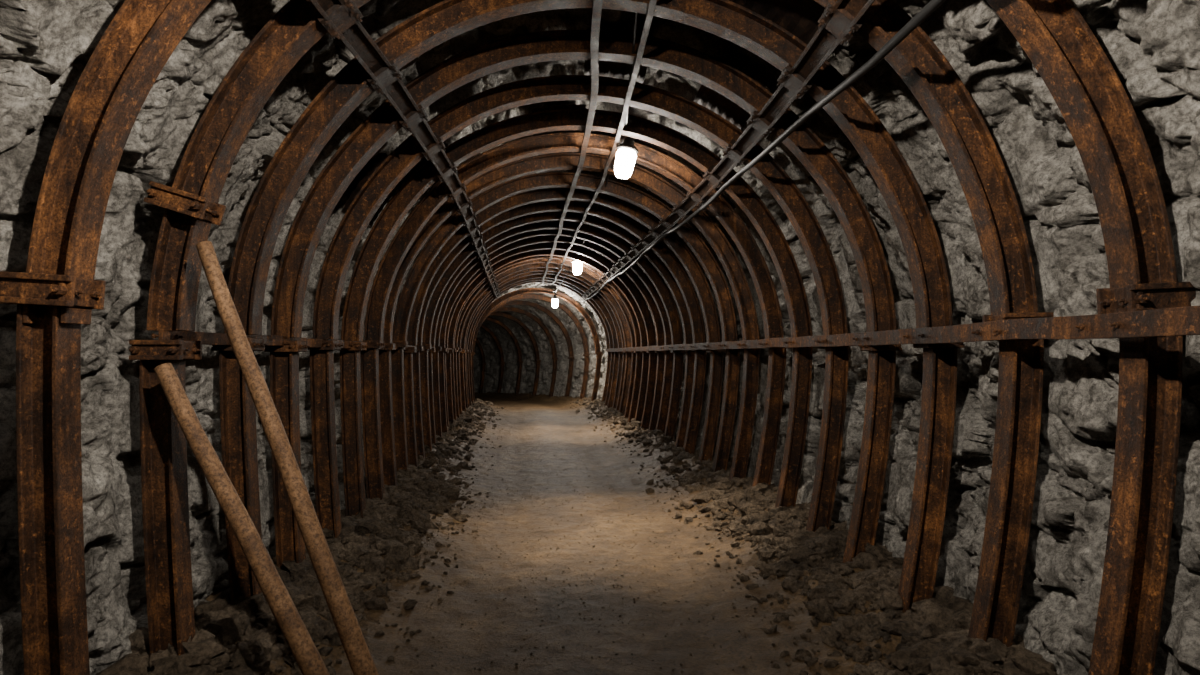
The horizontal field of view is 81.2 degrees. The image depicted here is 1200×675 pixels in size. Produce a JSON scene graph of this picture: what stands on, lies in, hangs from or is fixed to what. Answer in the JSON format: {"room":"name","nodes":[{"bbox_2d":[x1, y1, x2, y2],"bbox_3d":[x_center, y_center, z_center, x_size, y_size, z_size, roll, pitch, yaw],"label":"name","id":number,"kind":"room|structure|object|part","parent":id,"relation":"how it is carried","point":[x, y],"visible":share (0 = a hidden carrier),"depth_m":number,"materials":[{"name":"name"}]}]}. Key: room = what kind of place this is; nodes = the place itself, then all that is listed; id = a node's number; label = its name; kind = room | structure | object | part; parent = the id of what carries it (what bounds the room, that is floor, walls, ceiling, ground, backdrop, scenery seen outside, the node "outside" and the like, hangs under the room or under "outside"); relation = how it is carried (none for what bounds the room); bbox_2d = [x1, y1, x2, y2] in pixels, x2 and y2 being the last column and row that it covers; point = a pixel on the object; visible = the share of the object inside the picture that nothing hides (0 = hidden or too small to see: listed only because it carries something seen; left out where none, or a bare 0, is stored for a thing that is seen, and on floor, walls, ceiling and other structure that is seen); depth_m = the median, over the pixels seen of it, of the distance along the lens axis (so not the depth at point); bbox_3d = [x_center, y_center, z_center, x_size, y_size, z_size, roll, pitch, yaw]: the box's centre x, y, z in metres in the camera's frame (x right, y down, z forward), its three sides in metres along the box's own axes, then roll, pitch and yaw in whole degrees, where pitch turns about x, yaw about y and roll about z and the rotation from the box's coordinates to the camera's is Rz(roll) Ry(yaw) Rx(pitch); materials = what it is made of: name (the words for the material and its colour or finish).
{"room":"underground passage","nodes":[
{"label":"underground passage","id":0,"kind":"room"},
{"bbox_2d":[149,392,979,674],"bbox_3d":[-4.779,2.655,21.491,12.504,1.400,59.021,0,-1,-17],"label":"floor","id":1,"kind":"structure","parent":0,"point":[541,421],"depth_m":5.44,"materials":[{"name":"brown soil"}]},
{"bbox_2d":[154,363,329,674],"bbox_3d":[-1.623,1.012,3.303,1.093,1.781,0.106,0,-1,11],"label":"leaning pole","id":2,"kind":"object","parent":1,"relation":"on","point":[286,615],"visible":1,"depth_m":3.28,"materials":[{"name":"brown wood"}]},
{"bbox_2d":[196,241,378,674],"bbox_3d":[-1.447,0.712,3.325,1.058,2.370,0.106,0,-1,6],"label":"leaning pole","id":3,"kind":"object","parent":1,"relation":"on","point":[359,657],"visible":1,"depth_m":3.31,"materials":[{"name":"brown wood"}]},
{"bbox_2d":[95,398,504,674],"bbox_3d":[-2.711,1.966,13.417,1.729,0.502,24.195,0,-1,-6],"label":"rubble pile","id":4,"kind":"object","parent":1,"relation":"on","point":[220,622],"visible":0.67,"depth_m":4.89,"materials":[{"name":"stone"}]},
{"bbox_2d":[475,337,485,392],"bbox_3d":[-8.477,1.307,38.858,4.640,4.299,0.214,1,-2,-36],"label":"rib","id":5,"kind":"object","parent":1,"relation":"on","point":[483,363],"visible":0.32,"depth_m":40.06,"materials":[{"name":"brown metal"}]},
{"bbox_2d":[480,324,504,392],"bbox_3d":[-7.186,1.180,36.905,4.640,4.302,0.219,1,-2,-32],"label":"rib","id":6,"kind":"object","parent":1,"relation":"on","point":[484,327],"visible":0.36,"depth_m":37.99,"materials":[{"name":"brown metal"}]},
{"bbox_2d":[485,317,522,394],"bbox_3d":[-6.052,1.054,35.022,4.640,4.304,0.214,1,-2,-29],"label":"rib","id":7,"kind":"object","parent":1,"relation":"on","point":[501,324],"visible":0.48,"depth_m":35.96,"materials":[{"name":"brown metal"}]},
{"bbox_2d":[489,312,540,394],"bbox_3d":[-5.004,0.932,32.935,4.640,4.288,0.228,1,-1,-25],"label":"rib","id":8,"kind":"object","parent":1,"relation":"on","point":[537,359],"visible":0.48,"depth_m":33.73,"materials":[{"name":"brown metal"}]},
{"bbox_2d":[492,307,557,396],"bbox_3d":[-4.099,0.799,30.869,4.640,4.294,0.214,1,-1,-21],"label":"rib","id":9,"kind":"object","parent":1,"relation":"on","point":[553,347],"visible":0.46,"depth_m":31.54,"materials":[{"name":"brown metal"}]},
{"bbox_2d":[495,300,573,396],"bbox_3d":[-3.310,0.649,28.675,4.641,4.330,0.237,0,-1,-18],"label":"rib","id":10,"kind":"object","parent":1,"relation":"on","point":[554,317],"visible":0.49,"depth_m":29.22,"materials":[{"name":"brown metal"}]},
{"bbox_2d":[481,294,588,398],"bbox_3d":[-2.658,0.521,26.396,4.640,4.318,0.216,0,-1,-14],"label":"rib","id":11,"kind":"object","parent":1,"relation":"on","point":[564,308],"visible":0.63,"depth_m":26.80,"materials":[{"name":"brown metal"}]},
{"bbox_2d":[471,288,601,400],"bbox_3d":[-2.216,0.411,24.228,4.640,4.276,0.214,0,-1,-10],"label":"rib","id":12,"kind":"object","parent":1,"relation":"on","point":[565,297],"visible":0.72,"depth_m":24.40,"materials":[{"name":"brown metal"}]},
{"bbox_2d":[469,280,610,402],"bbox_3d":[-1.874,0.258,21.959,4.640,4.318,0.214,0,-1,-7],"label":"rib","id":13,"kind":"object","parent":1,"relation":"on","point":[538,281],"visible":0.42,"depth_m":22.06,"materials":[{"name":"brown metal"}]},
{"bbox_2d":[467,278,613,405],"bbox_3d":[-1.780,0.249,21.090,4.640,4.295,0.227,0,-1,-7],"label":"rib","id":14,"kind":"object","parent":1,"relation":"on","point":[593,303],"visible":0.41,"depth_m":21.18,"materials":[{"name":"brown metal"}]},
{"bbox_2d":[466,274,618,407],"bbox_3d":[-1.701,0.233,20.365,4.640,4.293,0.238,0,-1,-7],"label":"rib","id":15,"kind":"object","parent":1,"relation":"on","point":[595,298],"visible":0.44,"depth_m":20.52,"materials":[{"name":"brown metal"}]},
{"bbox_2d":[460,268,625,411],"bbox_3d":[-1.495,0.192,18.790,4.640,4.301,0.237,0,-1,-7],"label":"rib","id":16,"kind":"object","parent":1,"relation":"on","point":[571,274],"visible":0.34,"depth_m":18.72,"materials":[{"name":"brown metal"}]},
{"bbox_2d":[463,271,622,408],"bbox_3d":[-1.582,0.203,19.563,4.640,4.317,0.226,0,-1,-7],"label":"rib","id":17,"kind":"object","parent":1,"relation":"on","point":[598,295],"visible":0.43,"depth_m":19.69,"materials":[{"name":"brown metal"}]},
{"bbox_2d":[457,263,631,414],"bbox_3d":[-1.443,0.172,18.008,4.640,4.305,0.214,0,-1,-7],"label":"rib","id":18,"kind":"object","parent":1,"relation":"on","point":[626,334],"visible":0.56,"depth_m":18.14,"materials":[{"name":"brown metal"}]},
{"bbox_2d":[454,259,635,417],"bbox_3d":[-1.327,0.150,17.103,4.640,4.307,0.217,0,-1,-7],"label":"rib","id":19,"kind":"object","parent":1,"relation":"on","point":[610,289],"visible":0.45,"depth_m":17.18,"materials":[{"name":"brown metal"}]},
{"bbox_2d":[344,0,824,295],"bbox_3d":[-0.788,-1.548,12.366,4.102,1.225,17.851,0,-1,-6],"label":"sheets","id":20,"kind":"object","parent":19,"relation":"on","point":[800,18],"visible":0.03,"depth_m":5.94,"materials":[{"name":"metal"}]},
{"bbox_2d":[451,256,642,422],"bbox_3d":[-1.256,0.128,16.420,4.640,4.319,0.217,0,-1,-7],"label":"rib","id":21,"kind":"object","parent":1,"relation":"on","point":[638,367],"visible":0.45,"depth_m":16.59,"materials":[{"name":"brown metal"}]},
{"bbox_2d":[446,249,648,422],"bbox_3d":[-1.151,0.127,15.611,4.640,4.282,0.214,0,-1,-7],"label":"rib","id":22,"kind":"object","parent":1,"relation":"on","point":[546,252],"visible":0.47,"depth_m":15.69,"materials":[{"name":"brown metal"}]},
{"bbox_2d":[444,242,656,428],"bbox_3d":[-1.063,0.104,14.715,4.640,4.285,0.217,0,-1,-7],"label":"rib","id":23,"kind":"object","parent":1,"relation":"on","point":[634,291],"visible":0.63,"depth_m":14.86,"materials":[{"name":"brown metal"}]},
{"bbox_2d":[439,235,664,432],"bbox_3d":[-0.946,0.068,14.011,4.640,4.324,0.222,0,-1,-7],"label":"rib","id":24,"kind":"object","parent":1,"relation":"on","point":[630,273],"visible":0.5,"depth_m":14.09,"materials":[{"name":"brown metal"}]},
{"bbox_2d":[432,229,672,436],"bbox_3d":[-0.864,0.048,13.206,4.640,4.326,0.228,0,-1,-7],"label":"rib","id":25,"kind":"object","parent":1,"relation":"on","point":[668,364],"visible":0.56,"depth_m":13.30,"materials":[{"name":"brown metal"}]},
{"bbox_2d":[428,221,685,443],"bbox_3d":[-0.786,0.043,12.378,4.640,4.297,0.214,0,-1,-7],"label":"rib","id":26,"kind":"object","parent":1,"relation":"on","point":[621,244],"visible":0.66,"depth_m":12.52,"materials":[{"name":"brown metal"}]},
{"bbox_2d":[420,211,694,450],"bbox_3d":[-0.662,0.025,11.578,4.640,4.295,0.214,0,-1,-7],"label":"rib","id":27,"kind":"object","parent":1,"relation":"on","point":[598,222],"visible":0.55,"depth_m":11.60,"materials":[{"name":"brown metal"}]},
{"bbox_2d":[410,200,706,457],"bbox_3d":[-0.610,0.007,10.848,4.640,4.297,0.225,0,-1,-7],"label":"rib","id":28,"kind":"object","parent":1,"relation":"on","point":[681,278],"visible":0.62,"depth_m":10.95,"materials":[{"name":"brown metal"}]},
{"bbox_2d":[404,187,725,466],"bbox_3d":[-0.490,-0.008,9.994,4.640,4.288,0.214,0,-1,-7],"label":"rib","id":29,"kind":"object","parent":1,"relation":"on","point":[644,217],"visible":0.73,"depth_m":10.06,"materials":[{"name":"brown metal"}]},
{"bbox_2d":[391,172,739,471],"bbox_3d":[-0.403,-0.029,9.233,4.640,4.294,0.214,0,-1,-7],"label":"rib","id":30,"kind":"object","parent":1,"relation":"on","point":[416,275],"visible":0.8,"depth_m":9.26,"materials":[{"name":"brown metal"}]},
{"bbox_2d":[379,153,759,485],"bbox_3d":[-0.331,-0.060,8.430,4.640,4.317,0.232,0,-1,-6],"label":"rib","id":31,"kind":"object","parent":1,"relation":"on","point":[640,176],"visible":0.66,"depth_m":8.49,"materials":[{"name":"brown metal"}]},
{"bbox_2d":[360,133,786,499],"bbox_3d":[-0.229,-0.066,7.600,4.640,4.290,0.259,0,-1,-5],"label":"rib","id":32,"kind":"object","parent":1,"relation":"on","point":[493,158],"visible":0.83,"depth_m":7.58,"materials":[{"name":"brown metal"}]},
{"bbox_2d":[151,329,462,351],"bbox_3d":[-3.009,0.204,12.474,0.256,0.085,18.068,0,-1,-6],"label":"bar","id":33,"kind":"object","parent":32,"relation":"attached to","point":[207,338],"visible":0.47,"depth_m":4.16,"materials":[{"name":"metal"}]},
{"bbox_2d":[337,108,812,517],"bbox_3d":[-0.178,-0.093,6.851,4.640,4.309,0.249,0,-1,-4],"label":"rib","id":34,"kind":"object","parent":1,"relation":"on","point":[464,148],"visible":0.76,"depth_m":6.89,"materials":[{"name":"brown metal"}]},
{"bbox_2d":[308,75,848,537],"bbox_3d":[-0.132,-0.106,6.012,4.640,4.295,0.249,0,-1,-3],"label":"rib","id":35,"kind":"object","parent":1,"relation":"on","point":[344,243],"visible":0.77,"depth_m":6.04,"materials":[{"name":"brown metal"}]},
{"bbox_2d":[283,443,881,674],"bbox_3d":[-0.358,1.874,7.853,3.786,0.254,12.305,0,-1,-4],"label":"gravel","id":36,"kind":"object","parent":1,"relation":"on","point":[557,548],"visible":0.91,"depth_m":5.69,"materials":[{"name":"gravel"}]},
{"bbox_2d":[264,30,901,568],"bbox_3d":[-0.085,-0.130,5.183,4.640,4.303,0.249,0,-1,-2],"label":"rib","id":37,"kind":"object","parent":1,"relation":"on","point":[307,228],"visible":0.79,"depth_m":5.22,"materials":[{"name":"brown metal"}]},
{"bbox_2d":[211,0,964,612],"bbox_3d":[-0.047,-0.145,4.404,4.640,4.298,0.252,0,-1,-1],"label":"rib","id":38,"kind":"object","parent":1,"relation":"on","point":[275,192],"visible":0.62,"depth_m":4.41,"materials":[{"name":"brown metal"}]},
{"bbox_2d":[310,0,497,298],"bbox_3d":[-2.234,-1.512,8.804,1.573,0.056,25.595,0,-1,-1],"label":"rail","id":39,"kind":"object","parent":38,"relation":"attached to","point":[314,2],"depth_m":4.67,"materials":[{"name":"metal"}]},
{"bbox_2d":[316,0,500,297],"bbox_3d":[-1.921,-1.571,8.828,0.767,0.229,25.640,0,-1,-4],"label":"tie","id":40,"kind":"object","parent":38,"relation":"attached to","point":[335,11],"visible":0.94,"depth_m":4.83,"materials":[{"name":"metal"}]},
{"bbox_2d":[338,0,499,295],"bbox_3d":[-2.140,-1.586,8.812,1.575,0.056,25.604,0,-1,-1],"label":"rail","id":41,"kind":"object","parent":38,"relation":"attached to","point":[343,3],"depth_m":4.90,"materials":[{"name":"metal"}]},
{"bbox_2d":[541,0,602,282],"bbox_3d":[-0.551,-2.007,8.926,0.633,0.030,25.782,0,-1,-4],"label":"bar","id":42,"kind":"object","parent":38,"relation":"attached to","point":[597,4],"visible":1,"depth_m":6.13,"materials":[{"name":"metal"}]},
{"bbox_2d":[582,0,842,296],"bbox_3d":[0.373,-1.570,8.974,1.589,0.058,25.856,0,-1,-1],"label":"rail","id":43,"kind":"object","parent":38,"relation":"attached to","point":[838,3],"depth_m":5.04,"materials":[{"name":"metal"}]},
{"bbox_2d":[581,0,867,298],"bbox_3d":[0.732,-1.555,8.998,0.774,0.230,25.903,0,-1,-4],"label":"tie","id":44,"kind":"object","parent":38,"relation":"attached to","point":[848,10],"visible":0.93,"depth_m":5.01,"materials":[{"name":"brown metal"}]},
{"bbox_2d":[584,0,874,299],"bbox_3d":[0.464,-1.497,8.978,1.591,0.058,25.865,0,-1,-1],"label":"rail","id":45,"kind":"object","parent":38,"relation":"attached to","point":[869,2],"depth_m":4.80,"materials":[{"name":"metal"}]},
{"bbox_2d":[129,0,1053,654],"bbox_3d":[-0.021,-0.167,3.603,4.640,4.304,0.251,0,-1,-1],"label":"rib","id":46,"kind":"object","parent":1,"relation":"on","point":[191,205],"visible":0.82,"depth_m":3.62,"materials":[{"name":"brown metal"}]},
{"bbox_2d":[552,0,656,283],"bbox_3d":[-0.239,-1.972,8.945,0.608,0.044,25.813,0,-1,-4],"label":"bar","id":47,"kind":"object","parent":46,"relation":"attached to","point":[652,3],"visible":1,"depth_m":6.09,"materials":[{"name":"metal"}]},
{"bbox_2d":[0,0,1195,674],"bbox_3d":[0.095,-0.186,2.804,5.259,4.305,0.249,0,-1,-1],"label":"rib","id":48,"kind":"object","parent":1,"relation":"on","point":[58,292],"visible":0.94,"depth_m":2.80,"materials":[{"name":"brown metal"}]},
{"bbox_2d":[566,396,1057,674],"bbox_3d":[0.694,1.969,13.860,1.753,0.488,25.002,0,-1,-5],"label":"rubble pile","id":49,"kind":"object","parent":1,"relation":"on","point":[934,631],"visible":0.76,"depth_m":4.74,"materials":[{"name":"stone"}]},
{"bbox_3d":[-0.036,-0.227,1.203,4.640,4.311,0.249,0,-1,-1],"label":"rib","id":50,"kind":"object","parent":1,"relation":"on","visible":0},
{"bbox_2d":[556,12,637,291],"bbox_3d":[-0.338,-1.922,11.395,0.632,0.237,24.706,0,-1,-4],"label":"cable","id":51,"kind":"object","parent":50,"relation":"attached to","point":[636,14],"visible":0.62,"depth_m":5.68,"materials":[{"name":"black rubber"}]},
{"bbox_2d":[551,291,558,307],"bbox_3d":[-1.543,-1.294,24.017,0.248,0.545,0.840,0,-1,-1],"label":"hanging lamp","id":52,"kind":"object","parent":51,"relation":"hanging from","point":[554,299],"visible":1,"depth_m":23.94,"materials":[{"name":"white glass"}]},
{"bbox_3d":[-1.543,-1.174,24.015,0.218,0.304,0.218,0,-1,-1],"label":"glass globe","id":53,"kind":"part","parent":52,"relation":"part of","materials":[{"name":"white glass"}]},
{"bbox_2d":[572,253,581,274],"bbox_3d":[-0.519,-1.668,16.038,0.248,0.457,0.840,0,-1,-1],"label":"hanging lamp","id":54,"kind":"object","parent":51,"relation":"hanging from","point":[577,265],"visible":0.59,"depth_m":15.95,"materials":[{"name":"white glass"}]},
{"bbox_3d":[-0.519,-1.592,16.036,0.218,0.304,0.218,0,-1,-1],"label":"glass globe","id":55,"kind":"part","parent":54,"relation":"part of","materials":[{"name":"white glass"}]},
{"bbox_2d":[615,119,638,178],"bbox_3d":[0.276,-1.886,7.251,0.252,0.472,0.840,0,-1,-1],"label":"hanging lamp","id":56,"kind":"object","parent":51,"relation":"hanging from","point":[625,159],"visible":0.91,"depth_m":7.17,"materials":[{"name":"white glass"}]},
{"bbox_3d":[0.262,-2.093,7.256,0.110,0.057,0.840,0,-1,-1],"label":"hanger rod","id":57,"kind":"part","parent":56,"relation":"part of","materials":[{"name":"metal"}]},
{"bbox_3d":[0.263,-1.802,7.249,0.227,0.304,0.208,0,-1,-1],"label":"glass globe","id":58,"kind":"part","parent":56,"relation":"part of","materials":[{"name":"white glass"}]},
{"bbox_2d":[583,0,945,302],"bbox_3d":[0.793,-1.361,8.907,0.635,0.291,25.743,0,-1,-5],"label":"power cable","id":59,"kind":"object","parent":50,"relation":"attached to","point":[927,10],"visible":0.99,"depth_m":4.17,"materials":[{"name":"black rubber"}]},
{"bbox_2d":[607,306,1199,351],"bbox_3d":[1.466,0.097,9.006,0.594,0.116,25.983,0,-1,-4],"label":"bar","id":60,"kind":"object","parent":50,"relation":"attached to","point":[1177,321],"visible":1,"depth_m":3.40,"materials":[{"name":"metal"}]},
{"bbox_2d":[261,0,919,333],"bbox_3d":[-4.731,-1.299,21.367,10.648,2.174,58.062,0,-1,-17],"label":"ceiling","id":61,"kind":"structure","parent":0,"point":[379,16],"depth_m":5.46,"materials":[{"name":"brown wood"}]},
{"bbox_2d":[0,0,1199,674],"bbox_3d":[-4.928,1.033,21.488,12.688,5.079,58.796,0,-1,-18],"label":"wall","id":62,"kind":"structure","parent":0,"point":[1152,46],"depth_m":3.61,"materials":[{"name":"grey stone"}]}
]}

